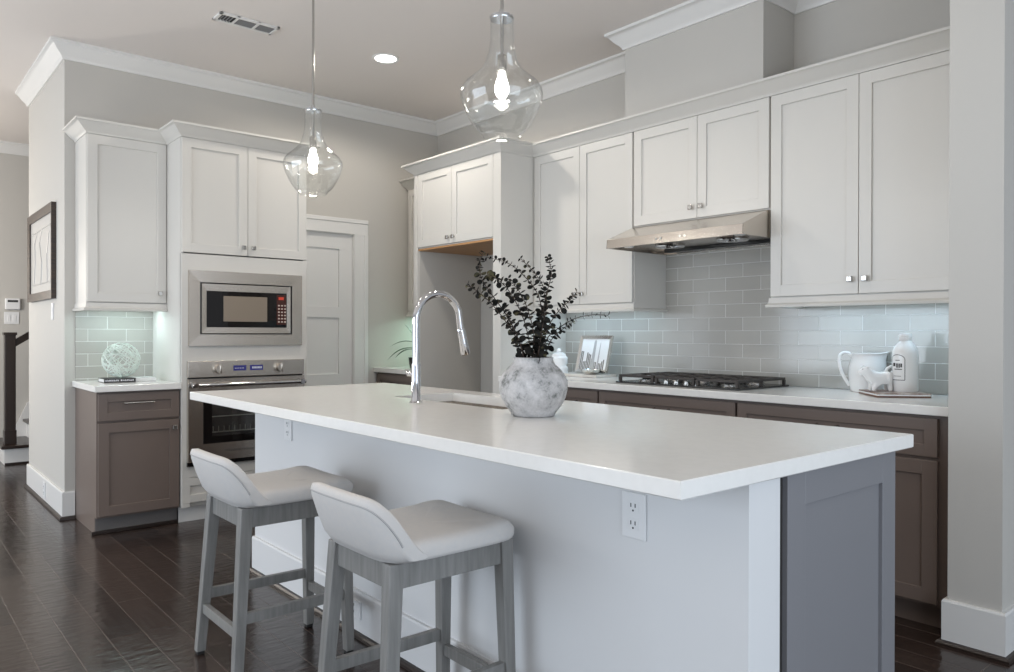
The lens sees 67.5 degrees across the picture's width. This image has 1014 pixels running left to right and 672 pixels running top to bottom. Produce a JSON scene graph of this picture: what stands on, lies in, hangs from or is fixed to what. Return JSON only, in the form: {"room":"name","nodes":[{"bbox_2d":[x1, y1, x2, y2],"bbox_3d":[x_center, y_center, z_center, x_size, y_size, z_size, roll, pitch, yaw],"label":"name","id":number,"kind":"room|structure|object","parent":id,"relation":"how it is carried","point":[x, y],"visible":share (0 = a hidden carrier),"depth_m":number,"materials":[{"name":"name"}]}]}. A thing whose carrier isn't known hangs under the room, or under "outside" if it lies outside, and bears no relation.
{"room":"kitchen","nodes":[
{"label":"kitchen","id":0,"kind":"room"},
{"bbox_2d":[0,153,28,437],"bbox_3d":[-4.940,-0.363,7.528,10.400,3.055,0.150,0,0,-40],"label":"wall","id":1,"kind":"structure","parent":0,"point":[14,169],"depth_m":7.50,"materials":[{"name":"grey paint"}]},
{"bbox_2d":[4,312,18,323],"bbox_3d":[-4.878,-0.178,7.477,0.125,0.118,0.009,0,0,-40],"label":"light switch","id":2,"kind":"object","parent":1,"relation":"attached to","point":[9,317],"visible":1,"depth_m":7.47,"materials":[{"name":"white plastic"}]},
{"bbox_2d":[5,298,19,309],"bbox_3d":[-4.866,-0.315,7.473,0.126,0.111,0.031,0,0,-40],"label":"thermostat","id":3,"kind":"object","parent":1,"relation":"attached to","point":[10,303],"visible":1,"depth_m":7.46,"materials":[{"name":"white plastic"}]},
{"bbox_2d":[0,140,28,155],"bbox_3d":[-4.859,-1.841,7.430,10.200,0.102,0.092,0,0,-40],"label":"crown molding","id":4,"kind":"structure","parent":1,"relation":"attached to","point":[6,147],"depth_m":7.45,"materials":[{"name":"white paint"}]},
{"bbox_2d":[29,59,437,491],"bbox_3d":[-1.260,-0.355,7.121,5.317,3.055,1.365,0,0,-40],"label":"wall","id":5,"kind":"structure","parent":0,"point":[368,188],"depth_m":5.63,"materials":[{"name":"grey paint"}]},
{"bbox_2d":[27,201,55,301],"bbox_3d":[-3.341,-0.577,5.440,0.030,0.645,0.962,0,0,-40],"label":"framed print","id":6,"kind":"object","parent":5,"relation":"attached to","point":[41,225],"visible":1,"depth_m":5.40,"materials":[{"name":"white paper"}]},
{"bbox_2d":[24,484,75,520],"bbox_3d":[-3.270,1.165,5.401,0.091,0.020,1.399,0,0,-40],"label":"trim","id":7,"kind":"structure","parent":5,"relation":"attached to","point":[57,515],"depth_m":5.16,"materials":[{"name":"black wood"}]},
{"bbox_2d":[27,464,74,516],"bbox_3d":[-3.269,1.087,5.413,0.073,0.176,1.381,0,0,-40],"label":"baseboard","id":8,"kind":"structure","parent":5,"relation":"attached to","point":[62,502],"depth_m":5.11,"materials":[{"name":"white paint"}]},
{"bbox_2d":[51,303,53,319],"bbox_3d":[-3.099,-0.168,5.172,0.009,0.115,0.070,0,0,-40],"label":"light switch","id":9,"kind":"object","parent":5,"relation":"attached to","point":[52,304],"visible":1,"depth_m":5.16,"materials":[{"name":"white plastic"}]},
{"bbox_2d":[75,311,152,380],"bbox_3d":[-2.617,0.064,5.070,0.470,0.451,0.006,0,0,-40],"label":"backsplash","id":10,"kind":"structure","parent":5,"relation":"attached to","point":[95,331],"depth_m":5.04,"materials":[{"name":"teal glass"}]},
{"bbox_2d":[72,133,166,311],"bbox_3d":[-2.510,-0.705,4.927,0.486,1.091,0.352,0,0,-40],"label":"upper cabinet","id":11,"kind":"object","parent":5,"relation":"attached to","point":[120,183],"visible":1,"depth_m":4.81,"materials":[{"name":"grey paint"}]},
{"bbox_2d":[249,214,367,385],"bbox_3d":[-1.587,0.111,6.026,1.007,2.130,0.166,0,0,-40],"label":"door","id":12,"kind":"structure","parent":5,"relation":"in","point":[336,248],"depth_m":6.16,"materials":[{"name":"white paint"}]},
{"bbox_2d":[0,0,688,143],"bbox_3d":[-1.743,-1.921,3.839,10.500,0.100,13.000,0,0,-40],"label":"ceiling","id":13,"kind":"structure","parent":0,"point":[438,45],"depth_m":4.81,"materials":[{"name":"white paint"}]},
{"bbox_2d":[212,11,279,34],"bbox_3d":[-1.557,-1.868,4.539,0.360,0.012,0.135,0,0,-40],"label":"ceiling vent","id":14,"kind":"object","parent":13,"relation":"in","point":[231,19],"visible":1,"depth_m":4.53,"materials":[{"name":"white metal"}]},
{"bbox_2d":[283,0,342,193],"bbox_3d":[-0.997,-1.300,3.903,0.300,1.143,0.300,0,0,-40],"label":"pendant light","id":15,"kind":"object","parent":13,"relation":"hanging from","point":[312,159],"visible":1,"depth_m":3.90,"materials":[{"name":"clear glass"}]},
{"bbox_2d":[310,136,315,148],"bbox_3d":[-0.997,-0.994,3.904,0.034,0.060,0.034,0,0,-40],"label":"socket","id":16,"kind":"object","parent":15,"relation":"attached to","point":[312,138],"depth_m":3.89,"materials":[{"name":"silver metal"}]},
{"bbox_2d":[372,53,398,63],"bbox_3d":[-0.819,-1.871,5.122,0.184,0.010,0.184,0,0,-40],"label":"recessed light","id":17,"kind":"object","parent":13,"relation":"in","point":[383,58],"visible":1,"depth_m":5.12,"materials":[{"name":"white paint"}]},
{"bbox_2d":[375,55,395,62],"bbox_3d":[-0.819,-1.873,5.122,0.142,0.004,0.142,0,0,-40],"label":"diffuser","id":18,"kind":"object","parent":17,"relation":"attached to","point":[378,58],"depth_m":5.12,"materials":[{"name":"white"}]},
{"bbox_2d":[460,0,542,136],"bbox_3d":[-0.018,-1.294,2.751,0.300,1.143,0.300,0,0,-40],"label":"pendant light","id":19,"kind":"object","parent":13,"relation":"hanging from","point":[501,17],"visible":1,"depth_m":2.74,"materials":[{"name":"clear glass"}]},
{"bbox_2d":[497,54,506,72],"bbox_3d":[-0.019,-0.988,2.752,0.034,0.060,0.034,0,0,-40],"label":"socket","id":20,"kind":"object","parent":19,"relation":"attached to","point":[501,58],"depth_m":2.74,"materials":[{"name":"silver metal"}]},
{"bbox_2d":[0,461,1013,671],"bbox_3d":[-1.750,1.209,3.851,10.500,0.050,13.000,0,0,-40],"label":"floor","id":21,"kind":"structure","parent":0,"point":[72,599],"depth_m":3.29,"materials":[{"name":"brown wood"}]},
{"bbox_2d":[0,331,28,464],"bbox_3d":[-3.991,0.050,7.757,2.058,2.230,0.723,0,0,-40],"label":"staircase","id":22,"kind":"structure","parent":21,"relation":"on","point":[14,443],"depth_m":6.97,"materials":[{"name":"white paint"}]},
{"bbox_2d":[75,387,178,535],"bbox_3d":[-2.423,0.754,4.825,0.488,0.850,0.633,0,0,-40],"label":"base cabinet","id":23,"kind":"object","parent":21,"relation":"on","point":[127,442],"depth_m":4.62,"materials":[{"name":"brown paint"}]},
{"bbox_2d":[72,379,180,392],"bbox_3d":[-2.423,0.310,4.827,0.487,0.038,0.628,0,0,-40],"label":"countertop","id":24,"kind":"structure","parent":23,"relation":"on","point":[95,386],"depth_m":4.64,"materials":[{"name":"white stone"}]},
{"bbox_2d":[98,377,135,382],"bbox_3d":[-2.479,0.278,4.825,0.182,0.025,0.163,0,0,-40],"label":"book","id":25,"kind":"object","parent":24,"relation":"on","point":[106,379],"visible":1,"depth_m":4.77,"materials":[{"name":"grey paper"}]},
{"bbox_2d":[101,343,139,376],"bbox_3d":[-2.465,0.153,4.849,0.224,0.222,0.223,0,0,-40],"label":"orb","id":26,"kind":"object","parent":25,"relation":"on","point":[106,352],"visible":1,"depth_m":4.81,"materials":[{"name":"white"}]},
{"bbox_2d":[134,376,155,381],"bbox_3d":[-2.378,0.279,4.948,0.125,0.022,0.166,0,0,-40],"label":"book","id":27,"kind":"object","parent":24,"relation":"on","point":[143,378],"visible":0.8,"depth_m":4.90,"materials":[{"name":"white paper"}]},
{"bbox_2d":[153,137,306,522],"bbox_3d":[-1.910,-0.036,5.248,0.839,2.429,0.647,0,0,-40],"label":"tall cabinet","id":28,"kind":"object","parent":21,"relation":"on","point":[230,208],"visible":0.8,"depth_m":4.95,"materials":[{"name":"grey paint"}]},
{"bbox_2d":[62,116,321,156],"bbox_3d":[-2.070,-1.288,5.072,1.457,0.076,0.696,0,0,-40],"label":"crown molding","id":29,"kind":"structure","parent":28,"relation":"on","point":[78,126],"depth_m":4.83,"materials":[{"name":"grey paint"}]},
{"bbox_2d":[188,270,301,345],"bbox_3d":[-1.809,-0.178,5.126,0.757,0.478,0.320,0,0,-40],"label":"microwave","id":30,"kind":"object","parent":28,"relation":"in","point":[234,313],"visible":0.99,"depth_m":4.99,"materials":[{"name":"silver metal"}]},
{"bbox_2d":[187,359,305,466],"bbox_3d":[-1.851,0.490,5.180,0.777,0.663,0.588,0,0,-40],"label":"oven","id":31,"kind":"object","parent":28,"relation":"in","point":[229,433],"visible":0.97,"depth_m":4.92,"materials":[{"name":"grey metal"}]},
{"bbox_2d":[190,448,353,671],"bbox_3d":[-0.875,0.801,2.836,0.529,0.779,0.417,0,0,-40],"label":"bar stool","id":32,"kind":"object","parent":21,"relation":"on","point":[247,501],"visible":0.89,"depth_m":2.73,"materials":[{"name":"grey wood"}]},
{"bbox_2d":[377,372,410,384],"bbox_3d":[-0.688,0.740,6.340,0.653,0.874,0.568,0,0,-40],"label":"base cabinet","id":33,"kind":"object","parent":21,"relation":"on","point":[393,378],"visible":0.09,"depth_m":6.15,"materials":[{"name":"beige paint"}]},
{"bbox_2d":[374,366,410,373],"bbox_3d":[-0.685,0.282,6.341,0.649,0.038,0.571,0,0,-40],"label":"countertop","id":34,"kind":"structure","parent":33,"relation":"on","point":[396,370],"depth_m":6.17,"materials":[{"name":"white stone"}]},
{"bbox_2d":[390,327,411,368],"bbox_3d":[-0.800,0.082,6.110,0.317,0.362,0.222,0,0,-2],"label":"potted plant","id":35,"kind":"object","parent":34,"relation":"on","point":[410,358],"visible":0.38,"depth_m":6.12,"materials":[{"name":"green plant"}]},
{"bbox_2d":[310,482,515,671],"bbox_3d":[-0.272,0.804,2.211,0.529,0.779,0.417,0,0,-40],"label":"bar stool","id":36,"kind":"object","parent":21,"relation":"on","point":[397,549],"visible":1,"depth_m":2.14,"materials":[{"name":"white leather"}]},
{"bbox_2d":[414,151,565,393],"bbox_3d":[-0.158,-0.034,5.718,0.647,2.429,1.056,0,0,-40],"label":"tall cabinet","id":37,"kind":"object","parent":21,"relation":"on","point":[462,210],"visible":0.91,"depth_m":5.56,"materials":[{"name":"grey paint"}]},
{"bbox_2d":[399,26,949,189],"bbox_3d":[0.531,-1.282,4.867,0.694,0.076,4.471,0,0,-40],"label":"crown molding","id":38,"kind":"structure","parent":37,"relation":"on","point":[935,41],"depth_m":4.13,"materials":[{"name":"grey paint"}]},
{"bbox_2d":[250,413,894,671],"bbox_3d":[-0.083,0.753,3.009,0.809,0.875,2.807,0,0,-40],"label":"kitchen island","id":39,"kind":"object","parent":21,"relation":"on","point":[792,573],"visible":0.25,"depth_m":2.06,"materials":[{"name":"white paint"}]},
{"bbox_2d":[284,419,291,440],"bbox_3d":[-1.020,0.430,3.532,0.008,0.110,0.080,0,0,-40],"label":"power outlet","id":40,"kind":"object","parent":39,"relation":"attached to","point":[287,423],"visible":0.91,"depth_m":3.52,"materials":[{"name":"white plastic"}]},
{"bbox_2d":[353,599,360,619],"bbox_3d":[-0.614,1.085,3.030,0.008,0.070,0.115,0,0,-40],"label":"power outlet","id":41,"kind":"object","parent":39,"relation":"attached to","point":[357,605],"visible":0.36,"depth_m":3.00,"materials":[{"name":"white plastic"}]},
{"bbox_2d":[190,383,913,500],"bbox_3d":[-0.187,0.296,2.942,1.092,0.038,2.910,0,0,-40],"label":"island countertop","id":42,"kind":"structure","parent":39,"relation":"on","point":[676,455],"depth_m":2.15,"materials":[{"name":"white stone"}]},
{"bbox_2d":[405,290,469,403],"bbox_3d":[-0.305,0.041,3.226,0.309,0.468,0.123,0,0,-40],"label":"kitchen faucet","id":43,"kind":"object","parent":42,"relation":"on","point":[415,373],"visible":1,"depth_m":3.12,"materials":[{"name":"silver metal"}]},
{"bbox_2d":[442,401,507,408],"bbox_3d":[-0.140,0.415,3.268,0.350,0.201,0.785,0,0,-40],"label":"sink","id":44,"kind":"object","parent":42,"relation":"in","point":[453,402],"visible":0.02,"depth_m":3.53,"materials":[{"name":"silver metal"}]},
{"bbox_2d":[499,356,567,417],"bbox_3d":[0.092,0.176,2.657,0.241,0.204,0.241,0,0,-40],"label":"vase","id":45,"kind":"object","parent":42,"relation":"on","point":[529,388],"visible":0.98,"depth_m":2.57,"materials":[{"name":"white ceramic"}]},
{"bbox_2d":[465,281,524,356],"bbox_3d":[-0.038,-0.051,2.672,0.228,0.289,0.055,0,0,7],"label":"eucalyptus sprig","id":46,"kind":"object","parent":45,"relation":"in","point":[478,295],"visible":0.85,"depth_m":2.67,"materials":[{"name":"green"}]},
{"bbox_2d":[474,250,523,351],"bbox_3d":[-0.019,-0.105,2.693,0.196,0.397,0.055,0,0,16],"label":"eucalyptus sprig","id":47,"kind":"object","parent":45,"relation":"in","point":[478,267],"visible":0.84,"depth_m":2.70,"materials":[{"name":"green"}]},
{"bbox_2d":[485,270,533,357],"bbox_3d":[0.016,-0.072,2.704,0.193,0.328,0.063,0,0,11],"label":"eucalyptus sprig","id":48,"kind":"object","parent":45,"relation":"in","point":[491,276],"visible":0.88,"depth_m":2.70,"materials":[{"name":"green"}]},
{"bbox_2d":[500,304,528,357],"bbox_3d":[0.029,-0.008,2.625,0.110,0.203,0.056,0,0,-9],"label":"eucalyptus sprig","id":49,"kind":"object","parent":45,"relation":"in","point":[522,338],"visible":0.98,"depth_m":2.62,"materials":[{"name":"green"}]},
{"bbox_2d":[485,254,546,339],"bbox_3d":[0.032,-0.102,2.704,0.222,0.390,0.064,0,0,10],"label":"eucalyptus sprig","id":50,"kind":"object","parent":45,"relation":"in","point":[516,270],"visible":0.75,"depth_m":2.71,"materials":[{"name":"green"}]},
{"bbox_2d":[504,274,542,357],"bbox_3d":[0.061,-0.059,2.608,0.134,0.304,0.070,0,0,-24],"label":"eucalyptus sprig","id":51,"kind":"object","parent":45,"relation":"in","point":[529,349],"visible":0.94,"depth_m":2.61,"materials":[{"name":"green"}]},
{"bbox_2d":[518,255,550,354],"bbox_3d":[0.096,-0.094,2.639,0.114,0.374,0.046,0,0,4],"label":"eucalyptus sprig","id":52,"kind":"object","parent":45,"relation":"in","point":[538,280],"visible":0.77,"depth_m":2.64,"materials":[{"name":"brown"}]},
{"bbox_2d":[529,302,552,362],"bbox_3d":[0.119,-0.011,2.595,0.080,0.212,0.067,0,0,21],"label":"eucalyptus sprig","id":53,"kind":"object","parent":45,"relation":"in","point":[541,352],"visible":1,"depth_m":2.59,"materials":[{"name":"brown"}]},
{"bbox_2d":[535,254,555,348],"bbox_3d":[0.131,-0.095,2.632,0.087,0.377,0.052,0,0,31],"label":"eucalyptus sprig","id":54,"kind":"object","parent":45,"relation":"in","point":[549,257],"visible":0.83,"depth_m":2.62,"materials":[{"name":"brown"}]},
{"bbox_2d":[535,288,579,356],"bbox_3d":[0.172,-0.036,2.619,0.160,0.259,0.055,0,0,14],"label":"eucalyptus sprig","id":55,"kind":"object","parent":45,"relation":"in","point":[563,310],"visible":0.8,"depth_m":2.62,"materials":[{"name":"brown"}]},
{"bbox_2d":[545,319,574,357],"bbox_3d":[0.171,0.020,2.659,0.142,0.158,0.048,0,0,-5],"label":"eucalyptus sprig","id":56,"kind":"object","parent":45,"relation":"in","point":[554,332],"visible":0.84,"depth_m":2.66,"materials":[{"name":"brown"}]},
{"bbox_2d":[544,311,609,344],"bbox_3d":[0.234,0.002,2.705,0.273,0.184,0.044,0,0,-13],"label":"eucalyptus sprig","id":57,"kind":"object","parent":45,"relation":"in","point":[609,311],"visible":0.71,"depth_m":2.71,"materials":[{"name":"brown"}]},
{"bbox_2d":[622,490,645,540],"bbox_3d":[0.326,0.461,1.948,0.008,0.118,0.078,0,0,-40],"label":"power outlet","id":58,"kind":"object","parent":39,"relation":"attached to","point":[633,504],"visible":1,"depth_m":1.94,"materials":[{"name":"white plastic"}]},
{"bbox_2d":[628,500,637,513],"bbox_3d":[0.324,0.438,1.947,0.002,0.031,0.033,0,0,-40],"label":"receptacle","id":59,"kind":"object","parent":58,"relation":"attached to","point":[632,504],"depth_m":1.95,"materials":[{"name":"white plastic"}]},
{"bbox_2d":[628,517,637,530],"bbox_3d":[0.324,0.483,1.947,0.002,0.031,0.033,0,0,-40],"label":"receptacle","id":60,"kind":"object","parent":58,"relation":"attached to","point":[632,521],"depth_m":1.95,"materials":[{"name":"white plastic"}]},
{"bbox_2d":[565,387,599,403],"bbox_3d":[0.471,0.748,4.976,0.653,0.874,0.892,0,0,-40],"label":"base cabinet","id":61,"kind":"object","parent":21,"relation":"on","point":[573,394],"visible":0.06,"depth_m":4.53,"materials":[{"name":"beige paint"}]},
{"bbox_2d":[498,376,947,416],"bbox_3d":[1.091,0.293,4.251,0.649,0.038,2.798,0,0,-40],"label":"countertop","id":62,"kind":"structure","parent":61,"relation":"on","point":[937,405],"depth_m":3.61,"materials":[{"name":"white stone"}]},
{"bbox_2d":[564,372,615,377],"bbox_3d":[0.520,0.261,5.117,0.200,0.018,0.400,0,0,-40],"label":"stone slab","id":63,"kind":"object","parent":62,"relation":"on","point":[575,374],"visible":0.72,"depth_m":5.00,"materials":[{"name":"white stone"}]},
{"bbox_2d":[551,348,567,372],"bbox_3d":[0.360,0.177,5.243,0.124,0.184,0.124,0,0,-40],"label":"ceramic canister","id":64,"kind":"object","parent":63,"relation":"on","point":[560,359],"visible":0.75,"depth_m":5.20,"materials":[{"name":"white ceramic"}]},
{"bbox_2d":[581,369,600,374],"bbox_3d":[0.550,0.235,4.985,0.132,0.032,0.132,0,0,-40],"label":"dish","id":65,"kind":"object","parent":63,"relation":"on","point":[585,371],"visible":1,"depth_m":4.95,"materials":[{"name":"silver"}]},
{"bbox_2d":[575,335,613,373],"bbox_3d":[0.585,0.122,5.100,0.075,0.251,0.290,0,0,-40],"label":"photo frame","id":66,"kind":"object","parent":63,"relation":"on","point":[594,352],"visible":0.8,"depth_m":5.10,"materials":[{"name":"silver metal"}]},
{"bbox_2d":[578,339,609,369],"bbox_3d":[0.588,0.123,5.102,0.057,0.210,0.250,0,0,-40],"label":"picture","id":67,"kind":"object","parent":66,"relation":"attached to","point":[592,353],"depth_m":5.10,"materials":[{"name":"grey paper"}]},
{"bbox_2d":[616,372,788,390],"bbox_3d":[1.087,0.249,4.294,0.490,0.050,0.820,0,0,-40],"label":"gas cooktop","id":68,"kind":"object","parent":62,"relation":"in","point":[693,380],"visible":1,"depth_m":4.15,"materials":[{"name":"black metal"}]},
{"bbox_2d":[837,351,889,391],"bbox_3d":[1.781,0.176,3.771,0.193,0.203,0.183,0,0,-24],"label":"pitcher","id":69,"kind":"object","parent":62,"relation":"on","point":[875,361],"visible":0.81,"depth_m":3.72,"materials":[{"name":"white ceramic"}]},
{"bbox_2d":[859,389,930,397],"bbox_3d":[1.807,0.269,3.549,0.230,0.019,0.248,0,0,7],"label":"serving board","id":70,"kind":"object","parent":62,"relation":"on","point":[879,392],"visible":0.87,"depth_m":3.43,"materials":[{"name":"brown"}]},
{"bbox_2d":[857,365,892,390],"bbox_3d":[1.730,0.197,3.555,0.176,0.122,0.060,0,0,0],"label":"creamer","id":71,"kind":"object","parent":70,"relation":"on","point":[874,378],"visible":1,"depth_m":3.53,"materials":[{"name":"white ceramic"}]},
{"bbox_2d":[892,333,918,391],"bbox_3d":[1.857,0.123,3.541,0.112,0.271,0.112,0,0,-40],"label":"ceramic bottle","id":72,"kind":"object","parent":70,"relation":"on","point":[905,355],"visible":1,"depth_m":3.50,"materials":[{"name":"white ceramic"}]},
{"bbox_2d":[893,360,901,369],"bbox_3d":[1.809,0.149,3.518,0.005,0.076,0.045,0,0,-26],"label":"print","id":73,"kind":"object","parent":72,"relation":"attached to","point":[897,364],"depth_m":3.51,"materials":[{"name":"grey paper"}]},
{"bbox_2d":[599,390,737,416],"bbox_3d":[1.057,0.751,4.285,0.653,0.874,0.917,0,0,-40],"label":"base cabinet","id":74,"kind":"object","parent":21,"relation":"on","point":[724,407],"visible":0.14,"depth_m":4.04,"materials":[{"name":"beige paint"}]},
{"bbox_2d":[737,400,947,627],"bbox_3d":[1.674,0.755,3.559,0.653,0.874,0.983,0,0,-40],"label":"base cabinet","id":75,"kind":"object","parent":21,"relation":"on","point":[921,470],"visible":0.38,"depth_m":3.12,"materials":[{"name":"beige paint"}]},
{"bbox_2d":[438,0,949,394],"bbox_3d":[0.821,-0.343,5.179,0.140,3.055,4.570,0,0,-40],"label":"wall","id":76,"kind":"structure","parent":0,"point":[839,28],"depth_m":5.13,"materials":[{"name":"grey paint"}]},
{"bbox_2d":[406,189,413,316],"bbox_3d":[-0.563,-0.707,6.434,0.337,1.091,0.558,0,0,-40],"label":"upper cabinet","id":77,"kind":"object","parent":76,"relation":"attached to","point":[410,192],"visible":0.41,"depth_m":6.50,"materials":[{"name":"grey paint"}]},
{"bbox_2d":[15,0,836,135],"bbox_3d":[0.058,-1.821,4.944,7.803,0.102,2.813,0,0,23],"label":"crown molding","id":78,"kind":"structure","parent":76,"relation":"attached to","point":[686,14],"depth_m":5.30,"materials":[{"name":"white paint"}]},
{"bbox_2d":[533,132,667,313],"bbox_3d":[0.596,-0.699,5.058,0.352,1.091,0.917,0,0,-40],"label":"upper cabinet","id":79,"kind":"object","parent":76,"relation":"attached to","point":[584,194],"visible":0.87,"depth_m":4.89,"materials":[{"name":"grey paint"}]},
{"bbox_2d":[634,97,770,227],"bbox_3d":[1.178,-0.949,4.373,0.352,0.583,0.910,0,0,-40],"label":"upper cabinet","id":80,"kind":"object","parent":76,"relation":"attached to","point":[715,163],"visible":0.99,"depth_m":4.23,"materials":[{"name":"grey paint"}]},
{"bbox_2d":[606,210,770,254],"bbox_3d":[1.092,-0.584,4.302,0.562,0.144,0.908,0,0,-40],"label":"range hood","id":81,"kind":"object","parent":80,"relation":"attached to","point":[749,229],"visible":0.97,"depth_m":4.18,"materials":[{"name":"silver metal"}]},
{"bbox_2d":[566,245,948,394],"bbox_3d":[1.336,-0.192,4.456,0.006,0.929,2.797,0,0,-40],"label":"backsplash","id":82,"kind":"structure","parent":76,"relation":"attached to","point":[717,320],"depth_m":4.38,"materials":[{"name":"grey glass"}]},
{"bbox_2d":[765,50,949,308],"bbox_3d":[1.785,-0.691,3.658,0.352,1.091,1.000,0,0,-40],"label":"upper cabinet","id":83,"kind":"object","parent":76,"relation":"attached to","point":[860,162],"visible":0.86,"depth_m":3.55,"materials":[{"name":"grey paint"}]},
{"bbox_2d":[625,0,793,116],"bbox_3d":[1.155,-1.582,4.436,0.310,0.570,0.945,0,0,-40],"label":"range hood chase","id":84,"kind":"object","parent":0,"point":[754,41],"depth_m":4.22,"materials":[{"name":"grey paint"}]},
{"bbox_2d":[947,0,1013,611],"bbox_3d":[2.952,-0.334,3.870,3.105,3.055,0.185,0,0,-40],"label":"wall","id":85,"kind":"structure","parent":0,"point":[981,118],"depth_m":2.85,"materials":[{"name":"grey paint"}]},
{"bbox_2d":[934,637,1013,665],"bbox_3d":[2.898,1.184,3.832,3.039,0.020,0.253,0,0,-40],"label":"trim","id":86,"kind":"structure","parent":85,"relation":"attached to","point":[1008,660],"depth_m":2.84,"materials":[{"name":"black"}]},
{"bbox_2d":[941,597,1013,656],"bbox_3d":[2.905,1.106,3.838,3.021,0.176,0.217,0,0,-40],"label":"baseboard","id":87,"kind":"structure","parent":85,"relation":"attached to","point":[987,630],"depth_m":2.84,"materials":[{"name":"white paint"}]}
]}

